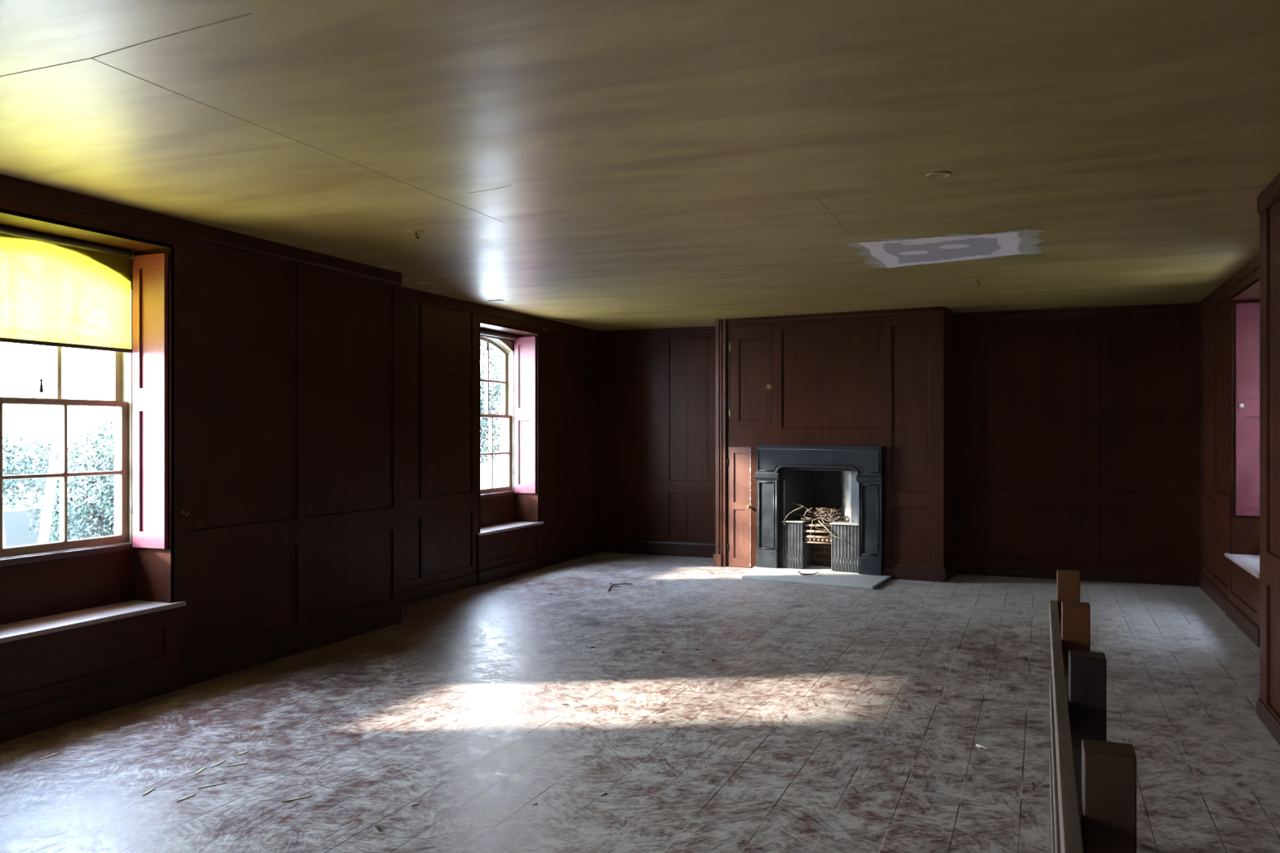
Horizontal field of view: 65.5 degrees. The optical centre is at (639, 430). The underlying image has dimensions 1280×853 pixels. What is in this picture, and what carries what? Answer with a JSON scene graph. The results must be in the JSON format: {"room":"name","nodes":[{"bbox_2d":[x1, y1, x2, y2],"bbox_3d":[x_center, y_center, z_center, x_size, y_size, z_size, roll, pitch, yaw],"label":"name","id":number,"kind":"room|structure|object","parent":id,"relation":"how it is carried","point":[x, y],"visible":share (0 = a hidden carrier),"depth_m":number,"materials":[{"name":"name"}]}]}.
{"room":"historic interior","nodes":[
{"label":"historic interior","id":0,"kind":"room"},
{"bbox_2d":[0,194,399,664],"bbox_3d":[-3.809,0.138,3.221,0.450,2.725,9.510,0,0,22],"label":"wall","id":1,"kind":"structure","parent":0,"point":[286,379],"depth_m":6.33,"materials":[{"name":"brown paint"}]},
{"bbox_2d":[0,208,173,603],"bbox_3d":[-3.069,-0.095,5.116,0.500,2.150,1.340,0,0,22],"label":"window","id":2,"kind":"structure","parent":1,"relation":"in","point":[154,573],"depth_m":5.56,"materials":[{"name":"beige paint"}]},
{"bbox_2d":[0,225,133,392],"bbox_3d":[-3.086,-0.609,5.119,0.042,0.822,1.140,0,0,22],"label":"roller blind","id":3,"kind":"object","parent":2,"relation":"attached to","point":[56,291],"visible":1,"depth_m":5.25,"materials":[{"name":"fabric"}]},
{"bbox_2d":[130,253,168,548],"bbox_3d":[-2.760,-0.167,5.596,0.252,1.647,0.030,0,0,22],"label":"shutter","id":4,"kind":"object","parent":2,"relation":"attached to","point":[149,277],"visible":1,"depth_m":5.60,"materials":[{"name":"red paint"}]},
{"bbox_2d":[0,174,401,284],"bbox_3d":[-3.597,-1.150,3.135,0.015,0.090,9.510,0,0,22],"label":"trim","id":5,"kind":"structure","parent":1,"relation":"attached to","point":[9,186],"depth_m":5.58,"materials":[{"name":"brown paint"}]},
{"bbox_2d":[182,603,402,687],"bbox_3d":[-2.198,1.377,6.584,0.020,0.145,2.065,0,0,22],"label":"baseboard","id":6,"kind":"structure","parent":1,"relation":"attached to","point":[214,665],"depth_m":6.38,"materials":[{"name":"brown paint"}]},
{"bbox_2d":[400,297,599,588],"bbox_3d":[-1.518,0.138,9.985,0.450,2.725,4.750,0,0,22],"label":"wall","id":7,"kind":"structure","parent":0,"point":[440,409],"depth_m":9.14,"materials":[{"name":"brown paint"}]},
{"bbox_2d":[400,569,478,606],"bbox_3d":[-1.862,1.377,8.520,0.020,0.145,1.775,0,0,22],"label":"baseboard","id":8,"kind":"structure","parent":7,"relation":"attached to","point":[430,589],"depth_m":8.72,"materials":[{"name":"brown paint"}]},
{"bbox_2d":[400,286,599,338],"bbox_3d":[-1.342,-1.150,9.806,0.015,0.090,4.550,0,0,22],"label":"trim","id":9,"kind":"structure","parent":7,"relation":"attached to","point":[405,292],"depth_m":9.56,"materials":[{"name":"brown paint"}]},
{"bbox_2d":[479,321,538,533],"bbox_3d":[-1.524,-0.095,10.036,0.500,2.150,1.340,0,0,22],"label":"window","id":10,"kind":"structure","parent":7,"relation":"in","point":[526,504],"depth_m":10.53,"materials":[{"name":"beige paint"}]},
{"bbox_2d":[480,328,518,351],"bbox_3d":[-1.531,-0.914,10.039,0.069,0.205,1.136,0,0,22],"label":"roller blind","id":11,"kind":"object","parent":10,"relation":"attached to","point":[486,333],"visible":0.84,"depth_m":10.17,"materials":[{"name":"fabric"}]},
{"bbox_2d":[513,336,536,493],"bbox_3d":[-1.220,-0.167,10.518,0.262,1.647,0.030,0,0,22],"label":"shutter","id":12,"kind":"object","parent":10,"relation":"attached to","point":[525,348],"visible":1,"depth_m":10.52,"materials":[{"name":"red paint"}]},
{"bbox_2d":[542,540,599,567],"bbox_3d":[-0.766,1.377,11.226,0.020,0.145,1.485,0,0,22],"label":"baseboard","id":13,"kind":"structure","parent":7,"relation":"attached to","point":[559,556],"depth_m":11.16,"materials":[{"name":"brown paint"}]},
{"bbox_2d":[0,0,1279,330],"bbox_3d":[-0.246,-1.255,4.253,7.550,0.121,14.700,0,0,22],"label":"ceiling","id":14,"kind":"structure","parent":0,"point":[597,165],"depth_m":4.05,"materials":[{"name":"paint"}]},
{"bbox_2d":[406,230,425,239],"bbox_3d":[-1.342,-1.173,5.972,0.110,0.048,0.110,0,0,22],"label":"ceiling rose","id":15,"kind":"object","parent":14,"relation":"attached to","point":[415,233],"visible":1,"depth_m":5.96,"materials":[{"name":"paint"}]},
{"bbox_2d":[487,299,504,302],"bbox_3d":[-1.320,-1.192,9.128,0.140,0.007,0.070,0,0,22],"label":"ceiling light","id":16,"kind":"object","parent":14,"relation":"attached to","point":[496,300],"visible":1,"depth_m":9.10,"materials":[{"name":"metal"}]},
{"bbox_2d":[926,170,951,178],"bbox_3d":[1.390,-1.191,4.631,0.110,0.012,0.110,0,0,22],"label":"ceiling rose","id":17,"kind":"object","parent":14,"relation":"attached to","point":[941,174],"visible":1,"depth_m":4.63,"materials":[{"name":"paint"}]},
{"bbox_2d":[844,229,1054,268],"bbox_3d":[2.076,-1.193,6.590,1.280,0.004,1.181,0,0,22],"label":"ceiling repair","id":18,"kind":"structure","parent":14,"relation":"attached to","point":[893,252],"depth_m":6.48,"materials":[{"name":"grey paint"}]},
{"bbox_2d":[969,278,986,284],"bbox_3d":[2.670,-1.173,7.862,0.120,0.048,0.120,0,0,22],"label":"ceiling rose","id":19,"kind":"object","parent":14,"relation":"attached to","point":[977,280],"visible":1,"depth_m":7.86,"materials":[{"name":"paint"}]},
{"bbox_2d":[0,551,1279,852],"bbox_3d":[-0.177,1.510,4.225,6.500,0.120,14.300,0,0,22],"label":"floor","id":20,"kind":"structure","parent":0,"point":[828,719],"depth_m":4.80,"materials":[{"name":"grey wood"}]},
{"bbox_2d":[38,752,59,759],"bbox_3d":[-2.630,1.448,4.428,0.010,0.004,0.102,0,0,22],"label":"wood splinter","id":21,"kind":"object","parent":20,"relation":"on","point":[57,753],"visible":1,"depth_m":4.42,"materials":[{"name":"beige wood"}]},
{"bbox_2d":[0,549,186,742],"bbox_3d":[-2.954,1.062,5.070,0.322,0.775,1.310,0,0,22],"label":"window seat","id":22,"kind":"object","parent":20,"relation":"on","point":[77,642],"visible":1,"depth_m":5.12,"materials":[{"name":"brown paint"}]},
{"bbox_2d":[142,786,155,795],"bbox_3d":[-1.970,1.448,3.995,0.008,0.004,0.091,0,0,5],"label":"wood splinter","id":23,"kind":"object","parent":20,"relation":"on","point":[152,789],"visible":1,"depth_m":3.99,"materials":[{"name":"beige wood"}]},
{"bbox_2d":[177,793,195,802],"bbox_3d":[-1.790,1.448,3.927,0.008,0.004,0.092,0,0,24],"label":"wood splinter","id":24,"kind":"object","parent":20,"relation":"on","point":[192,795],"visible":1,"depth_m":3.92,"materials":[{"name":"beige wood"}]},
{"bbox_2d":[194,767,205,774],"bbox_3d":[-1.874,1.448,4.238,0.011,0.004,0.089,0,0,4],"label":"wood splinter","id":25,"kind":"object","parent":20,"relation":"on","point":[203,768],"visible":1,"depth_m":4.23,"materials":[{"name":"beige wood"}]},
{"bbox_2d":[197,782,226,788],"bbox_3d":[-1.746,1.448,4.065,0.113,0.004,0.006,0,0,-36],"label":"wood splinter","id":26,"kind":"object","parent":20,"relation":"on","point":[225,782],"visible":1,"depth_m":4.07,"materials":[{"name":"beige wood"}]},
{"bbox_2d":[211,760,226,767],"bbox_3d":[-1.834,1.448,4.332,0.009,0.004,0.097,0,0,14],"label":"wood splinter","id":27,"kind":"object","parent":20,"relation":"on","point":[221,762],"visible":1,"depth_m":4.33,"materials":[{"name":"beige wood"}]},
{"bbox_2d":[226,762,248,766],"bbox_3d":[-1.746,1.448,4.318,0.085,0.004,0.009,0,0,-33],"label":"wood splinter","id":28,"kind":"object","parent":20,"relation":"on","point":[243,762],"visible":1,"depth_m":4.32,"materials":[{"name":"beige wood"}]},
{"bbox_2d":[282,795,311,802],"bbox_3d":[-1.350,1.448,3.915,0.113,0.004,0.006,0,0,-34],"label":"wood splinter","id":29,"kind":"object","parent":20,"relation":"on","point":[307,796],"visible":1,"depth_m":3.91,"materials":[{"name":"beige wood"}]},
{"bbox_2d":[332,697,351,701],"bbox_3d":[-1.611,1.448,5.373,0.099,0.004,0.010,0,0,-36],"label":"wood splinter","id":30,"kind":"object","parent":20,"relation":"on","point":[348,697],"visible":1,"depth_m":5.37,"materials":[{"name":"beige wood"}]},
{"bbox_2d":[374,825,381,831],"bbox_3d":[-0.952,1.444,3.620,0.017,0.008,0.062,0,0,-34],"label":"dry leaf","id":31,"kind":"object","parent":20,"relation":"on","point":[378,827],"visible":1,"depth_m":3.61,"materials":[{"name":"plant"}]},
{"bbox_2d":[475,494,543,585],"bbox_3d":[-1.409,1.062,9.990,0.322,0.775,1.310,0,0,22],"label":"window seat","id":32,"kind":"object","parent":20,"relation":"on","point":[506,548],"visible":0.88,"depth_m":10.02,"materials":[{"name":"brown paint"}]},
{"bbox_2d":[608,582,632,591],"bbox_3d":[-0.267,1.440,9.237,0.234,0.023,0.482,0,0,22],"label":"twig","id":33,"kind":"object","parent":20,"relation":"on","point":[610,582],"visible":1,"depth_m":9.30,"materials":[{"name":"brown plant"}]},
{"bbox_2d":[741,565,892,589],"bbox_3d":[1.788,1.436,9.977,1.478,0.028,1.215,0,0,29],"label":"hearth slab","id":34,"kind":"object","parent":20,"relation":"on","point":[825,576],"visible":0.7,"depth_m":9.66,"materials":[{"name":"stone"}]},
{"bbox_2d":[797,570,818,575],"bbox_3d":[1.649,1.407,9.851,0.205,0.020,0.202,0,0,22],"label":"twig","id":35,"kind":"object","parent":34,"relation":"on","point":[798,571],"visible":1,"depth_m":9.78,"materials":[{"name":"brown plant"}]},
{"bbox_2d":[779,468,858,572],"bbox_3d":[1.945,0.904,10.349,0.867,1.022,0.532,0,0,29],"label":"grate","id":36,"kind":"object","parent":34,"relation":"on","point":[809,488],"visible":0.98,"depth_m":10.34,"materials":[{"name":"metal"}]},
{"bbox_2d":[783,506,804,524],"bbox_3d":[1.590,0.878,10.286,0.211,0.202,0.024,0,0,1],"label":"twig","id":37,"kind":"object","parent":36,"relation":"on","point":[803,506],"visible":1,"depth_m":10.29,"materials":[{"name":"brown wood"}]},
{"bbox_2d":[808,518,818,542],"bbox_3d":[1.780,1.019,10.177,0.099,0.254,0.018,0,0,-1],"label":"twig","id":38,"kind":"object","parent":36,"relation":"hanging from","point":[816,518],"visible":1,"depth_m":10.18,"materials":[{"name":"brown wood"}]},
{"bbox_2d":[817,520,849,544],"bbox_3d":[1.943,1.025,10.039,0.356,0.225,0.058,0,0,41],"label":"twig","id":39,"kind":"object","parent":36,"relation":"on","point":[818,521],"visible":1,"depth_m":10.04,"materials":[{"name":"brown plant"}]},
{"bbox_2d":[975,744,987,750],"bbox_3d":[1.558,1.443,4.541,0.021,0.013,0.067,0,0,-27],"label":"dry leaf","id":40,"kind":"object","parent":20,"relation":"on","point":[976,745],"visible":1,"depth_m":4.54,"materials":[{"name":"beige plant"}]},
{"bbox_2d":[1049,569,1136,852],"bbox_3d":[0.878,0.975,1.956,0.116,0.950,3.485,0,0,22],"label":"barrier","id":41,"kind":"object","parent":20,"relation":"on","point":[1093,779],"visible":1,"depth_m":2.03,"materials":[{"name":"brown wood"}]},
{"bbox_2d":[1224,552,1259,648],"bbox_3d":[4.515,1.062,7.188,0.322,0.775,1.305,0,0,22],"label":"window seat","id":42,"kind":"object","parent":20,"relation":"on","point":[1242,601],"visible":0.68,"depth_m":7.22,"materials":[{"name":"brown paint"}]},
{"bbox_2d":[599,332,715,542],"bbox_3d":[0.310,0.138,11.726,2.230,2.725,0.250,0,0,22],"label":"wall","id":43,"kind":"structure","parent":0,"point":[657,392],"depth_m":11.64,"materials":[{"name":"brown paint"}]},
{"bbox_2d":[598,537,715,557],"bbox_3d":[0.307,1.365,11.586,1.730,0.170,0.020,0,0,22],"label":"baseboard","id":44,"kind":"structure","parent":43,"relation":"attached to","point":[683,548],"depth_m":11.62,"materials":[{"name":"brown paint"}]},
{"bbox_2d":[599,326,715,337],"bbox_3d":[0.308,-1.160,11.588,1.730,0.070,0.015,0,0,22],"label":"trim","id":45,"kind":"structure","parent":43,"relation":"attached to","point":[698,329],"depth_m":11.62,"materials":[{"name":"brown paint"}]},
{"bbox_2d":[713,306,956,575],"bbox_3d":[2.051,0.138,10.483,2.404,2.725,0.895,0,0,29],"label":"wall","id":46,"kind":"structure","parent":0,"point":[889,381],"depth_m":9.92,"materials":[{"name":"brown paint"}]},
{"bbox_2d":[726,446,751,567],"bbox_3d":[1.046,0.807,10.556,0.284,1.273,0.060,0,0,29],"label":"door","id":47,"kind":"structure","parent":46,"relation":"in","point":[739,460],"depth_m":10.58,"materials":[{"name":"brown paint"}]},
{"bbox_2d":[728,324,772,427],"bbox_3d":[1.160,-0.572,10.494,0.491,1.083,0.060,0,0,29],"label":"door","id":48,"kind":"structure","parent":46,"relation":"in","point":[750,347],"depth_m":10.51,"materials":[{"name":"brown paint"}]},
{"bbox_2d":[754,444,884,575],"bbox_3d":[1.802,0.785,10.100,1.329,1.270,0.106,0,0,29],"label":"fireplace surround","id":49,"kind":"object","parent":46,"relation":"attached to","point":[867,461],"visible":1,"depth_m":10.02,"materials":[{"name":"metal"}]},
{"bbox_2d":[715,306,944,324],"bbox_3d":[1.864,-1.170,10.119,2.395,0.050,0.020,0,0,29],"label":"trim","id":50,"kind":"structure","parent":46,"relation":"attached to","point":[939,308],"depth_m":10.04,"materials":[{"name":"brown paint"}]},
{"bbox_2d":[883,564,945,582],"bbox_3d":[2.662,1.381,9.676,0.590,0.138,0.034,0,0,29],"label":"baseboard","id":51,"kind":"structure","parent":46,"relation":"attached to","point":[932,574],"depth_m":9.66,"materials":[{"name":"brown paint"}]},
{"bbox_2d":[942,560,958,582],"bbox_3d":[3.058,1.381,9.800,0.026,0.138,0.630,0,0,29],"label":"baseboard","id":52,"kind":"structure","parent":46,"relation":"attached to","point":[951,571],"depth_m":9.77,"materials":[{"name":"brown paint"}]},
{"bbox_2d":[956,309,1200,575],"bbox_3d":[4.294,0.138,9.789,2.710,2.725,0.250,0,0,22],"label":"wall","id":53,"kind":"structure","parent":0,"point":[1078,436],"depth_m":9.68,"materials":[{"name":"brown paint"}]},
{"bbox_2d":[955,302,1199,319],"bbox_3d":[4.176,-1.165,9.697,2.260,0.060,0.015,0,0,22],"label":"trim","id":54,"kind":"structure","parent":53,"relation":"attached to","point":[1183,306],"depth_m":9.65,"materials":[{"name":"brown paint"}]},
{"bbox_2d":[958,564,1199,586],"bbox_3d":[4.175,1.400,9.696,2.260,0.100,0.020,0,0,22],"label":"baseboard","id":55,"kind":"structure","parent":53,"relation":"attached to","point":[963,569],"depth_m":9.61,"materials":[{"name":"brown paint"}]},
{"bbox_2d":[1200,268,1259,596],"bbox_3d":[4.596,0.138,7.126,0.450,2.725,4.860,0,0,22],"label":"wall","id":56,"kind":"structure","parent":0,"point":[1215,319],"depth_m":8.46,"materials":[{"name":"brown paint"}]},
{"bbox_2d":[1199,572,1227,612],"bbox_3d":[4.926,1.385,8.556,0.020,0.130,1.560,0,0,22],"label":"baseboard","id":57,"kind":"structure","parent":56,"relation":"attached to","point":[1211,589],"depth_m":8.52,"materials":[{"name":"brown paint"}]},
{"bbox_2d":[1199,253,1259,312],"bbox_3d":[4.346,-1.150,7.119,0.015,0.090,4.660,0,0,22],"label":"trim","id":58,"kind":"structure","parent":56,"relation":"attached to","point":[1252,265],"depth_m":7.69,"materials":[{"name":"brown paint"}]},
{"bbox_2d":[1231,278,1259,555],"bbox_3d":[4.630,-0.095,7.142,0.500,2.150,1.335,0,0,22],"label":"window","id":59,"kind":"structure","parent":56,"relation":"in","point":[1245,530],"depth_m":7.75,"materials":[{"name":"beige paint"}]},
{"bbox_2d":[1235,302,1259,515],"bbox_3d":[4.744,-0.167,7.678,0.250,1.647,0.068,0,0,22],"label":"shutter","id":60,"kind":"object","parent":59,"relation":"attached to","point":[1247,314],"visible":0.7,"depth_m":7.71,"materials":[{"name":"red paint"}]},
{"bbox_2d":[1259,194,1279,722],"bbox_3d":[1.735,0.138,0.754,0.600,2.725,9.100,0,0,22],"label":"wall","id":61,"kind":"structure","parent":0,"point":[1269,218],"depth_m":4.92,"materials":[{"name":"brown paint"}]},
{"bbox_2d":[1256,697,1279,746],"bbox_3d":[1.451,1.407,0.869,0.020,0.085,9.100,0,0,22],"label":"baseboard","id":62,"kind":"structure","parent":61,"relation":"attached to","point":[1265,716],"depth_m":4.82,"materials":[{"name":"brown paint"}]},
{"bbox_2d":[1257,172,1279,214],"bbox_3d":[1.453,-1.150,0.868,0.015,0.090,9.100,0,0,22],"label":"trim","id":63,"kind":"structure","parent":61,"relation":"attached to","point":[1272,191],"depth_m":4.82,"materials":[{"name":"brown paint"}]},
{"label":"outside","id":64,"kind":"structure","parent":0,"visible":0},
{"bbox_2d":[2,458,500,509],"bbox_3d":[-24.705,2.000,26.190,54.540,0.100,90.000,0,0,22],"label":"ground","id":65,"kind":"structure","parent":64,"point":[32,495],"depth_m":30.22,"materials":[{"name":"white"}]},
{"bbox_2d":[2,511,6,547],"bbox_3d":[-6.364,-0.925,9.921,2.316,5.771,3.916,0,0,22],"label":"tree","id":66,"kind":"object","parent":65,"relation":"on","point":[4,544],"visible":0.02,"depth_m":9.78,"materials":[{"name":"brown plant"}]},
{"bbox_2d":[13,342,86,543],"bbox_3d":[-5.973,-1.649,11.080,2.151,7.225,2.812,0,0,-41],"label":"tree","id":67,"kind":"object","parent":65,"relation":"on","point":[50,490],"visible":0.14,"depth_m":10.83,"materials":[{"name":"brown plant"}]},
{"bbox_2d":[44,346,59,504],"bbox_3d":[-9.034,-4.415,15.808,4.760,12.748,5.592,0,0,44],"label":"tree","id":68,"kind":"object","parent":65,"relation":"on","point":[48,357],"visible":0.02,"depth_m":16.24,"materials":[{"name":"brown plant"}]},
{"bbox_2d":[2,430,112,510],"bbox_3d":[-8.775,0.959,13.551,1.749,2.021,3.369,0,0,25],"label":"tree","id":69,"kind":"object","parent":65,"relation":"on","point":[14,467],"visible":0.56,"depth_m":13.62,"materials":[{"name":"green plant"}]},
{"bbox_2d":[2,503,114,546],"bbox_3d":[-8.247,1.450,10.138,0.300,1.000,6.600,0,0,22],"label":"wall","id":70,"kind":"structure","parent":65,"relation":"on","point":[17,526],"depth_m":11.89,"materials":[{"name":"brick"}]},
{"bbox_2d":[27,418,114,542],"bbox_3d":[-6.165,0.814,11.774,1.942,2.306,1.260,0,0,26],"label":"bush","id":71,"kind":"object","parent":65,"relation":"on","point":[101,516],"visible":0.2,"depth_m":11.50,"materials":[{"name":"green plant"}]},
{"bbox_2d":[480,341,500,462],"bbox_3d":[-5.006,-0.694,26.437,3.293,5.521,5.368,0,0,13],"label":"bush","id":72,"kind":"object","parent":65,"relation":"on","point":[494,392],"visible":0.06,"depth_m":26.66,"materials":[{"name":"green plant"}]},
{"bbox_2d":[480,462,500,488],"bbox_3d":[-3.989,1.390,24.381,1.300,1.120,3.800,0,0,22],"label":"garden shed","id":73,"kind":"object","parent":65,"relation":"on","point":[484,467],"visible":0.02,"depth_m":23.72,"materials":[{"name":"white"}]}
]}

